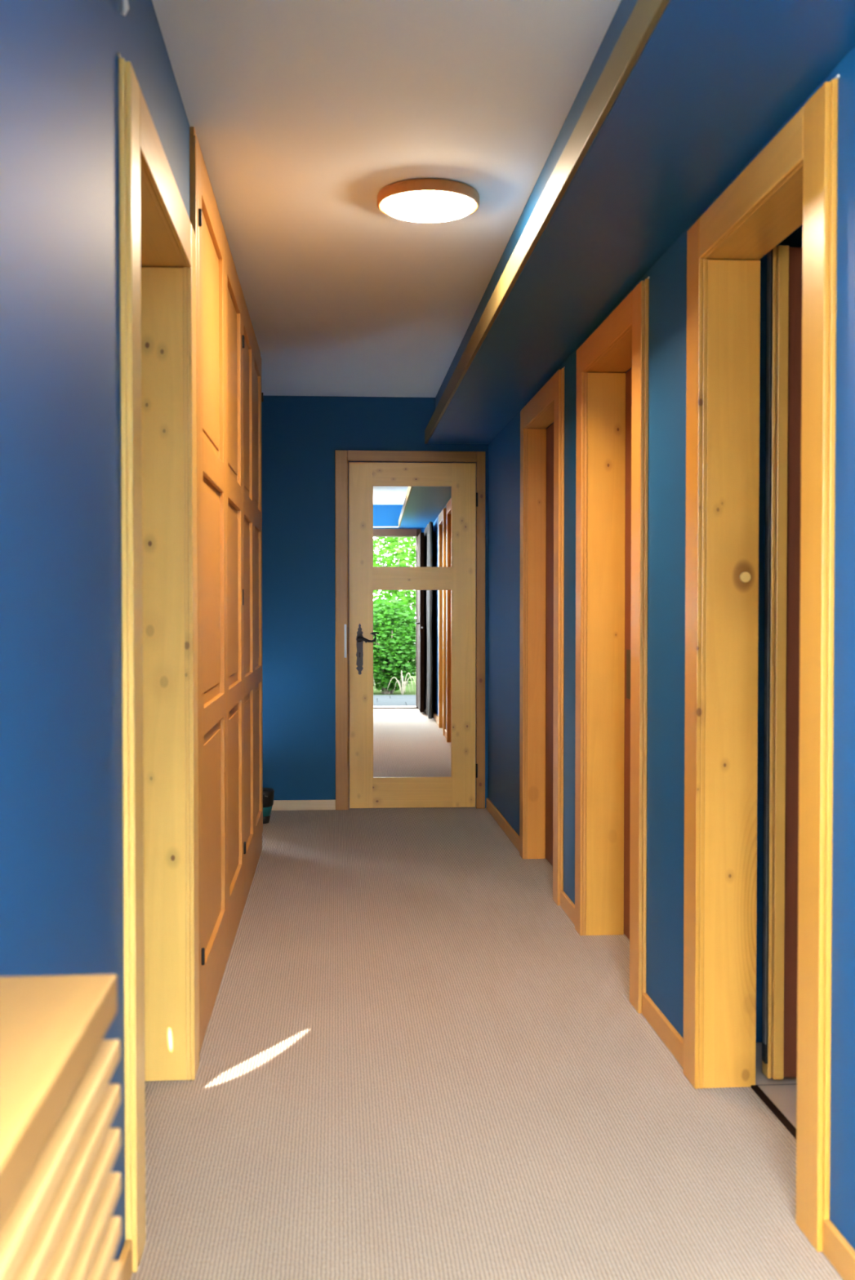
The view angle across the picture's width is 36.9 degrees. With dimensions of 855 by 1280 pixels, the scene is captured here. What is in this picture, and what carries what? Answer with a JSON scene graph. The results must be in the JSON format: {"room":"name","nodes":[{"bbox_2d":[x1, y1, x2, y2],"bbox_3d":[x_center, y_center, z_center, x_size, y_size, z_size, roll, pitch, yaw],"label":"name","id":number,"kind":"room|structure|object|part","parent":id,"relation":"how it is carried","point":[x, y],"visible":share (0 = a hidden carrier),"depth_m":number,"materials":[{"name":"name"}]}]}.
{"room":"home hallway","nodes":[
{"label":"home hallway","id":0,"kind":"room"},
{"bbox_2d":[0,0,189,1260],"bbox_3d":[-0.975,-0.120,3.613,0.700,2.365,7.550,0,1,-4],"label":"wall","id":1,"kind":"structure","parent":0,"point":[61,862],"depth_m":1.72,"materials":[{"name":"blue paint"}]},
{"bbox_2d":[120,0,128,16],"bbox_3d":[-0.509,-1.089,2.122,0.017,0.078,0.074,0,1,1],"label":"wall hook","id":2,"kind":"object","parent":1,"relation":"attached to","point":[125,6],"visible":1,"depth_m":2.15,"materials":[{"name":"white plastic"}]},
{"bbox_2d":[118,1240,132,1279],"bbox_3d":[-0.485,1.075,1.781,0.013,0.062,0.860,0,1,-4],"label":"baseboard","id":3,"kind":"structure","parent":1,"relation":"attached to","point":[126,1255],"depth_m":2.17,"materials":[{"name":"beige wood"}]},
{"bbox_2d":[117,53,199,1272],"bbox_3d":[-0.633,0.050,2.332,0.240,2.085,1.739,0,1,-4],"label":"door frame","id":4,"kind":"structure","parent":1,"relation":"in","point":[157,237],"depth_m":3.08,"materials":[{"name":"brown wood"}]},
{"bbox_3d":[-0.516,0.054,2.239,0.020,2.080,0.107,0,1,-4],"label":"casing","id":5,"kind":"part","parent":4,"relation":"part of","materials":[{"name":"brown wood"}]},
{"bbox_3d":[-0.548,-0.941,2.671,0.020,0.110,0.806,0,1,-4],"label":"casing","id":6,"kind":"part","parent":4,"relation":"part of","materials":[{"name":"brown wood"}]},
{"bbox_3d":[-0.581,0.033,3.150,0.020,2.080,0.107,0,1,-4],"label":"casing","id":7,"kind":"part","parent":4,"relation":"part of","materials":[{"name":"brown wood"}]},
{"bbox_2d":[261,395,488,808],"bbox_3d":[-0.510,-0.208,7.380,1.965,2.365,0.100,0,1,-4],"label":"wall","id":8,"kind":"structure","parent":0,"point":[301,435],"depth_m":7.32,"materials":[{"name":"blue paint"}]},
{"bbox_2d":[271,800,335,810],"bbox_3d":[-1.006,0.947,7.314,0.963,0.058,0.013,0,1,-4],"label":"baseboard","id":9,"kind":"structure","parent":8,"relation":"attached to","point":[278,805],"depth_m":7.33,"materials":[{"name":"brown wood"}]},
{"bbox_2d":[334,449,485,809],"bbox_3d":[-0.098,-0.054,7.364,0.862,2.057,0.087,0,1,-4],"label":"door","id":10,"kind":"structure","parent":8,"relation":"in","point":[410,537],"depth_m":7.37,"materials":[{"name":"brown wood"}]},
{"bbox_3d":[-0.490,-0.053,7.324,0.076,2.057,0.024,0,1,-4],"label":"casing","id":11,"kind":"part","parent":10,"relation":"part of","materials":[{"name":"brown wood"}]},
{"bbox_3d":[-0.466,0.005,7.319,0.021,0.190,0.010,0,1,-4],"label":"strike plate","id":12,"kind":"part","parent":10,"relation":"part of","materials":[{"name":"silver metal"}]},
{"bbox_3d":[-0.389,0.052,7.347,0.042,0.294,0.004,0,1,-3],"label":"handle plate","id":13,"kind":"part","parent":10,"relation":"part of","materials":[{"name":"black metal"}]},
{"bbox_3d":[-0.343,-0.014,7.325,0.132,0.065,0.042,0,1,-3],"label":"lever","id":14,"kind":"part","parent":10,"relation":"part of","materials":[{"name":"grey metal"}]},
{"bbox_3d":[-0.088,-1.052,7.330,0.741,0.061,0.024,0,1,-4],"label":"casing","id":15,"kind":"part","parent":10,"relation":"part of","materials":[{"name":"brown wood"}]},
{"bbox_3d":[-0.088,-0.652,7.362,0.458,0.471,0.006,0,1,-3],"label":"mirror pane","id":16,"kind":"part","parent":10,"relation":"part of","materials":[{"name":"clear glass"}]},
{"bbox_3d":[-0.088,0.252,7.384,0.458,1.088,0.006,0,1,-3],"label":"mirror pane","id":17,"kind":"part","parent":10,"relation":"part of","materials":[{"name":"clear glass"}]},
{"bbox_3d":[0.307,-0.054,7.381,0.051,2.057,0.024,0,1,-4],"label":"casing","id":18,"kind":"part","parent":10,"relation":"part of","materials":[{"name":"brown wood"}]},
{"bbox_2d":[151,0,621,397],"bbox_3d":[-0.287,-1.361,3.533,2.065,0.120,7.750,0,1,-4],"label":"ceiling","id":19,"kind":"structure","parent":0,"point":[300,113],"depth_m":3.34,"materials":[{"name":"paint"}]},
{"bbox_2d":[377,178,479,222],"bbox_3d":[0.002,-1.276,3.751,0.300,0.061,0.300,0,1,-4],"label":"ceiling lamp","id":20,"kind":"object","parent":19,"relation":"attached to","point":[417,200],"visible":1,"depth_m":3.67,"materials":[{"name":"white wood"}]},
{"bbox_2d":[382,191,474,222],"bbox_3d":[0.002,-1.261,3.751,0.272,0.032,0.272,0,1,-4],"label":"diffuser","id":21,"kind":"object","parent":20,"relation":"attached to","point":[422,206],"depth_m":3.69,"materials":[{"name":"white plastic"}]},
{"bbox_2d":[426,0,854,444],"bbox_3d":[0.501,-1.171,3.644,0.476,0.265,7.450,0,1,-4],"label":"soffit","id":22,"kind":"structure","parent":19,"relation":"attached to","point":[713,81],"depth_m":2.79,"materials":[{"name":"blue paint"}]},
{"bbox_2d":[130,806,843,1279],"bbox_3d":[0.660,1.112,3.658,3.765,0.100,7.750,0,1,-4],"label":"floor","id":23,"kind":"structure","parent":0,"point":[415,1064],"depth_m":2.96,"materials":[{"name":"carpet"}]},
{"bbox_2d":[0,973,121,1279],"bbox_3d":[-0.345,0.747,0.730,0.138,0.767,1.230,0,1,-4],"label":"radiator cover","id":24,"kind":"object","parent":23,"relation":"on","point":[60,1193],"visible":1,"depth_m":1.12,"materials":[{"name":"brown wood"}]},
{"bbox_2d":[189,126,245,1052],"bbox_3d":[-0.925,-0.129,4.021,0.588,2.364,1.587,0,1,-4],"label":"wardrobe","id":25,"kind":"object","parent":23,"relation":"on","point":[220,340],"visible":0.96,"depth_m":3.86,"materials":[{"name":"orange wood"}]},
{"bbox_3d":[-0.597,-0.145,3.276,0.023,2.255,0.055,0,1,-4],"label":"post","id":26,"kind":"part","parent":25,"relation":"part of","materials":[{"name":"orange wood"}]},
{"bbox_3d":[-0.627,-0.155,3.702,0.022,2.247,0.796,0,1,-4],"label":"door","id":27,"kind":"part","parent":25,"relation":"part of","materials":[{"name":"orange wood"}]},
{"bbox_3d":[-0.681,-0.173,4.466,0.022,2.247,0.728,0,1,-4],"label":"door","id":28,"kind":"part","parent":25,"relation":"part of","materials":[{"name":"orange wood"}]},
{"bbox_2d":[240,288,264,911],"bbox_3d":[-1.027,-0.163,5.445,0.588,2.364,1.266,0,1,-4],"label":"door","id":29,"kind":"structure","parent":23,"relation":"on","point":[252,396],"depth_m":5.40,"materials":[{"name":"orange wood"}]},
{"bbox_3d":[-0.731,-0.189,5.155,0.022,2.247,0.642,0,1,-4],"label":"door","id":30,"kind":"part","parent":29,"relation":"part of","materials":[{"name":"orange wood"}]},
{"bbox_3d":[-0.776,-0.204,5.786,0.022,2.247,0.616,0,1,-4],"label":"door","id":31,"kind":"part","parent":29,"relation":"part of","materials":[{"name":"orange wood"}]},
{"bbox_2d":[262,787,274,823],"bbox_3d":[-0.887,0.893,6.894,0.124,0.186,0.131,0,1,-4],"label":"bucket","id":32,"kind":"object","parent":23,"relation":"on","point":[268,793],"visible":0.44,"depth_m":6.86,"materials":[{"name":"black plastic"}]},
{"bbox_3d":[-0.887,0.848,6.896,0.124,0.096,0.124,0,1,-4],"label":"lid","id":33,"kind":"part","parent":32,"relation":"part of","materials":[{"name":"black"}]},
{"bbox_2d":[751,1084,796,1139],"bbox_3d":[0.809,1.080,2.739,0.016,0.006,0.673,0,1,-4],"label":"threshold","id":34,"kind":"object","parent":23,"relation":"on","point":[787,1124],"visible":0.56,"depth_m":2.92,"materials":[{"name":"black metal"}]},
{"bbox_2d":[424,0,670,444],"bbox_3d":[0.257,-1.077,3.628,0.014,0.078,7.450,0,1,-4],"label":"lip","id":35,"kind":"structure","parent":0,"point":[646,15],"depth_m":2.80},
{"bbox_2d":[488,46,854,1249],"bbox_3d":[0.678,0.011,3.684,0.123,2.100,7.450,0,1,-4],"label":"wall","id":36,"kind":"structure","parent":0,"point":[667,359],"depth_m":3.37,"materials":[{"name":"blue paint"}]},
{"bbox_2d":[485,797,519,851],"bbox_3d":[0.396,0.959,6.697,0.013,0.062,1.405,0,1,-4],"label":"baseboard","id":37,"kind":"structure","parent":36,"relation":"attached to","point":[499,818],"depth_m":6.63,"materials":[{"name":"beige wood"}]},
{"bbox_2d":[519,366,564,906],"bbox_3d":[0.540,-0.021,5.458,0.145,2.080,1.048,0,1,-4],"label":"door frame","id":38,"kind":"structure","parent":36,"relation":"in","point":[541,449],"depth_m":5.85,"materials":[{"name":"orange wood"}]},
{"bbox_3d":[0.445,-0.029,5.920,0.022,2.075,0.105,0,1,-4],"label":"casing","id":39,"kind":"part","parent":38,"relation":"part of","materials":[{"name":"orange wood"}]},
{"bbox_3d":[0.478,-1.006,5.436,0.022,0.100,0.820,0,1,-4],"label":"casing","id":40,"kind":"part","parent":38,"relation":"part of","materials":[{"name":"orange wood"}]},
{"bbox_3d":[0.511,-0.007,4.993,0.022,2.075,0.115,0,1,-4],"label":"casing","id":41,"kind":"part","parent":38,"relation":"part of","materials":[{"name":"orange wood"}]},
{"bbox_2d":[560,890,574,924],"bbox_3d":[0.532,1.004,4.785,0.013,0.062,0.350,0,1,-4],"label":"baseboard","id":42,"kind":"structure","parent":36,"relation":"attached to","point":[566,904],"depth_m":4.80,"materials":[{"name":"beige wood"}]},
{"bbox_2d":[574,276,649,1013],"bbox_3d":[0.662,0.011,4.104,0.195,2.080,0.988,0,1,-4],"label":"door frame","id":43,"kind":"structure","parent":36,"relation":"in","point":[611,471],"depth_m":4.48,"materials":[{"name":"orange wood"}]},
{"bbox_3d":[0.544,0.003,4.534,0.022,2.075,0.105,0,1,-4],"label":"casing","id":44,"kind":"part","parent":43,"relation":"part of","materials":[{"name":"orange wood"}]},
{"bbox_3d":[0.575,-0.974,4.081,0.022,0.100,0.758,0,1,-4],"label":"casing","id":45,"kind":"part","parent":43,"relation":"part of","materials":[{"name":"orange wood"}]},
{"bbox_3d":[0.697,0.119,4.392,0.004,0.170,0.115,0,1,-4],"label":"handle plate","id":46,"kind":"part","parent":43,"relation":"part of","materials":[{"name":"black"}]},
{"bbox_3d":[0.606,0.024,3.668,0.022,2.075,0.117,0,1,-4],"label":"casing","id":47,"kind":"part","parent":43,"relation":"part of","materials":[{"name":"orange wood"}]},
{"bbox_2d":[641,992,683,1067],"bbox_3d":[0.631,1.036,3.404,0.013,0.062,0.460,0,1,-4],"label":"baseboard","id":48,"kind":"structure","parent":36,"relation":"attached to","point":[673,1041],"depth_m":3.40,"materials":[{"name":"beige wood"}]},
{"bbox_2d":[683,74,839,1252],"bbox_3d":[1.135,0.043,2.737,0.945,2.080,0.903,0,1,-4],"label":"door frame","id":49,"kind":"structure","parent":36,"relation":"in","point":[792,183],"depth_m":3.04,"materials":[{"name":"brown wood"}]},
{"bbox_3d":[0.647,0.037,3.096,0.022,2.075,0.110,0,1,-4],"label":"casing","id":50,"kind":"part","parent":49,"relation":"part of","materials":[{"name":"brown wood"}]},
{"bbox_3d":[0.675,-0.941,2.682,0.022,0.100,0.673,0,1,-4],"label":"casing","id":51,"kind":"part","parent":49,"relation":"part of","materials":[{"name":"brown wood"}]},
{"bbox_3d":[0.703,0.055,2.314,0.022,2.075,0.112,0,1,-4],"label":"casing","id":52,"kind":"part","parent":49,"relation":"part of","materials":[{"name":"brown wood"}]},
{"bbox_2d":[823,1219,854,1279],"bbox_3d":[0.793,1.090,1.135,0.013,0.062,2.300,0,1,-4],"label":"baseboard","id":53,"kind":"structure","parent":36,"relation":"attached to","point":[837,1249],"depth_m":2.21,"materials":[{"name":"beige wood"}]},
{"bbox_2d":[755,224,802,1042],"bbox_3d":[1.777,-0.061,2.482,1.900,2.300,2.100,0,1,-4],"label":"wall","id":54,"kind":"structure","parent":0,"point":[794,239],"depth_m":3.37,"materials":[{"name":"blue paint"}]}
]}

